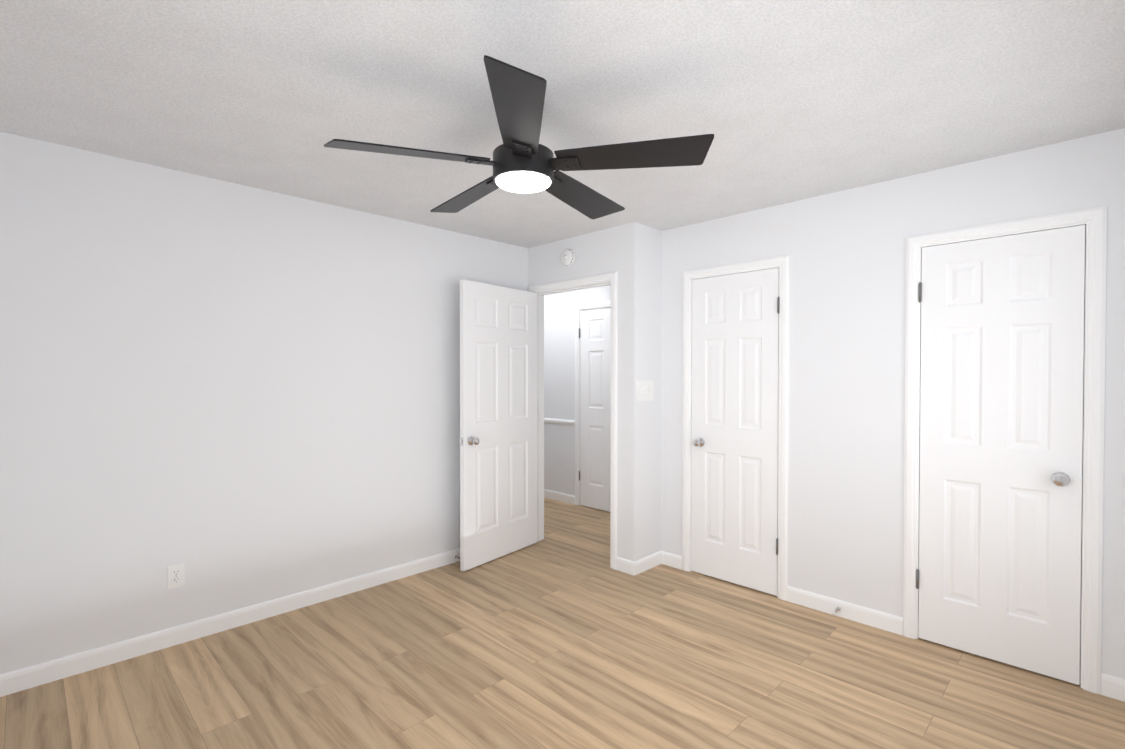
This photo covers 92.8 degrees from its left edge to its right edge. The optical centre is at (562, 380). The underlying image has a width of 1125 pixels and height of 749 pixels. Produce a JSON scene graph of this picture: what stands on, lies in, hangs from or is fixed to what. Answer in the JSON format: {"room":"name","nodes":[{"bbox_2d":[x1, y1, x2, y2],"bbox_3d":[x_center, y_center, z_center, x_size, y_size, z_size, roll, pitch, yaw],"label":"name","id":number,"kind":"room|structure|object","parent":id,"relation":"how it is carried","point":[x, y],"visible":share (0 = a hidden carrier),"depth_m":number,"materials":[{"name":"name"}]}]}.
{"room":"empty bedroom","nodes":[
{"label":"empty bedroom","id":0,"kind":"room"},
{"bbox_2d":[0,132,527,674],"bbox_3d":[-1.582,0.137,3.247,0.110,2.440,3.790,1,1,45],"label":"wall","id":1,"kind":"structure","parent":0,"point":[232,396],"depth_m":2.84,"materials":[{"name":"white paint"}]},
{"bbox_2d":[167,563,184,588],"bbox_3d":[-1.992,1.011,2.762,0.007,0.118,0.072,1,1,45],"label":"electrical outlet plate","id":2,"kind":"object","parent":1,"relation":"attached to","point":[175,576],"visible":1,"depth_m":2.76,"materials":[{"name":"white plastic"}]},
{"bbox_2d":[0,548,459,696],"bbox_3d":[-1.527,1.311,3.229,0.013,0.092,3.540,1,1,45],"label":"baseboard","id":3,"kind":"structure","parent":1,"relation":"attached to","point":[15,681],"depth_m":2.83,"materials":[{"name":"white wood"}]},
{"bbox_2d":[0,498,1124,748],"bbox_3d":[-0.312,1.406,3.314,5.840,0.100,5.650,1,1,45],"label":"floor","id":4,"kind":"structure","parent":0,"point":[562,634],"depth_m":2.44,"materials":[{"name":"brown wood"}]},
{"bbox_2d":[0,0,1124,247],"bbox_3d":[-0.312,-1.133,3.282,5.840,0.100,5.650,1,1,45],"label":"ceiling","id":5,"kind":"structure","parent":0,"point":[788,100],"depth_m":1.97,"materials":[{"name":"white paint"}]},
{"bbox_2d":[324,55,713,218],"bbox_3d":[-0.138,-0.903,2.070,1.330,0.330,1.327,1,1,45],"label":"ceiling fan","id":6,"kind":"object","parent":5,"relation":"hanging from","point":[524,161],"visible":1,"depth_m":1.92,"materials":[{"name":"black"}]},
{"bbox_2d":[528,225,621,556],"bbox_3d":[0.105,0.125,4.165,0.990,2.440,0.110,1,1,45],"label":"wall","id":7,"kind":"structure","parent":0,"point":[598,252],"depth_m":3.94,"materials":[{"name":"white paint"}]},
{"bbox_2d":[459,279,536,570],"bbox_3d":[-0.462,0.316,4.083,0.174,2.045,0.826,1,1,37],"label":"entry door","id":8,"kind":"structure","parent":7,"relation":"in","point":[498,422],"depth_m":4.02,"materials":[{"name":"white wood"}]},
{"bbox_2d":[561,249,574,265],"bbox_3d":[0.034,-0.944,4.116,0.132,0.132,0.040,1,1,45],"label":"smoke detector","id":9,"kind":"object","parent":7,"relation":"attached to","point":[567,257],"visible":1,"depth_m":4.09,"materials":[{"name":"white plastic"}]},
{"bbox_2d":[535,281,610,540],"bbox_3d":[0.095,0.307,4.178,0.856,2.076,0.110,1,1,45],"label":"trim","id":10,"kind":"structure","parent":7,"relation":"attached to","point":[541,412],"depth_m":4.46,"materials":[{"name":"white wood"}]},
{"bbox_2d":[528,271,617,569],"bbox_3d":[0.050,0.286,4.133,0.944,2.120,0.016,1,1,45],"label":"door frame","id":11,"kind":"structure","parent":7,"relation":"attached to","point":[611,276],"depth_m":3.84,"materials":[{"name":"white wood"}]},
{"bbox_2d":[544,285,610,495],"bbox_3d":[0.213,0.106,5.693,2.990,2.440,0.110,1,1,45],"label":"wall","id":12,"kind":"structure","parent":0,"point":[559,384],"depth_m":5.84,"materials":[{"name":"white paint"}]},
{"bbox_2d":[544,418,574,425],"bbox_3d":[-0.382,0.451,6.195,1.445,0.056,0.022,1,1,45],"label":"trim","id":13,"kind":"structure","parent":12,"relation":"attached to","point":[559,421],"depth_m":5.84,"materials":[{"name":"white wood"}]},
{"bbox_2d":[544,489,574,504],"bbox_3d":[-0.379,1.273,6.209,1.445,0.092,0.013,1,1,45],"label":"baseboard","id":14,"kind":"structure","parent":12,"relation":"attached to","point":[549,494],"depth_m":5.86,"materials":[{"name":"white wood"}]},
{"bbox_2d":[579,308,610,511],"bbox_3d":[0.443,0.299,5.367,0.778,2.045,0.104,1,1,45],"label":"hall door","id":15,"kind":"structure","parent":12,"relation":"in","point":[595,375],"depth_m":5.50,"materials":[{"name":"white wood"}]},
{"bbox_2d":[621,222,661,560],"bbox_3d":[0.904,0.125,4.190,0.110,2.440,1.270,1,1,45],"label":"wall","id":16,"kind":"structure","parent":0,"point":[641,361],"depth_m":3.77,"materials":[{"name":"white paint"}]},
{"bbox_2d":[637,380,653,400],"bbox_3d":[0.593,0.075,3.786,0.017,0.145,0.190,1,1,45],"label":"switch plate","id":17,"kind":"object","parent":16,"relation":"attached to","point":[645,390],"visible":1,"depth_m":3.78,"materials":[{"name":"white plastic"}]},
{"bbox_2d":[628,551,667,575],"bbox_3d":[0.612,1.304,3.822,0.013,0.092,0.343,1,1,45],"label":"baseboard","id":18,"kind":"structure","parent":16,"relation":"attached to","point":[639,566],"depth_m":3.81,"materials":[{"name":"white wood"}]},
{"bbox_2d":[661,128,1124,678],"bbox_3d":[1.661,0.139,3.086,2.520,2.440,0.110,1,1,45],"label":"wall","id":19,"kind":"structure","parent":0,"point":[845,250],"depth_m":2.99,"materials":[{"name":"white paint"}]},
{"bbox_2d":[691,268,779,595],"bbox_3d":[1.113,0.323,3.532,0.626,2.045,0.104,1,1,45],"label":"closet door","id":20,"kind":"structure","parent":19,"relation":"in","point":[734,441],"depth_m":3.53,"materials":[{"name":"white wood"}]},
{"bbox_2d":[682,255,788,600],"bbox_3d":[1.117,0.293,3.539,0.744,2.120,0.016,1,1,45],"label":"door frame","id":21,"kind":"structure","parent":19,"relation":"attached to","point":[782,261],"depth_m":3.32,"materials":[{"name":"white wood"}]},
{"bbox_2d":[787,586,902,635],"bbox_3d":[1.600,1.313,3.074,0.614,0.092,0.013,1,1,45],"label":"baseboard","id":22,"kind":"structure","parent":19,"relation":"attached to","point":[864,615],"depth_m":3.04,"materials":[{"name":"white wood"}]},
{"bbox_2d":[832,607,840,614],"bbox_3d":[1.555,1.315,3.046,0.022,0.021,0.090,1,1,45],"label":"door stop","id":23,"kind":"object","parent":22,"relation":"attached to","point":[836,610],"visible":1,"depth_m":3.05,"materials":[{"name":"silver metal"}]},
{"bbox_2d":[916,225,1084,684],"bbox_3d":[2.073,0.335,2.579,0.626,2.045,0.104,1,1,45],"label":"closet door","id":24,"kind":"structure","parent":19,"relation":"in","point":[998,574],"depth_m":2.56,"materials":[{"name":"white wood"}]},
{"bbox_2d":[903,206,1106,693],"bbox_3d":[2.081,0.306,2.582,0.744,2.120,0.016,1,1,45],"label":"door frame","id":25,"kind":"structure","parent":19,"relation":"attached to","point":[1096,218],"depth_m":2.36,"materials":[{"name":"white wood"}]}
]}

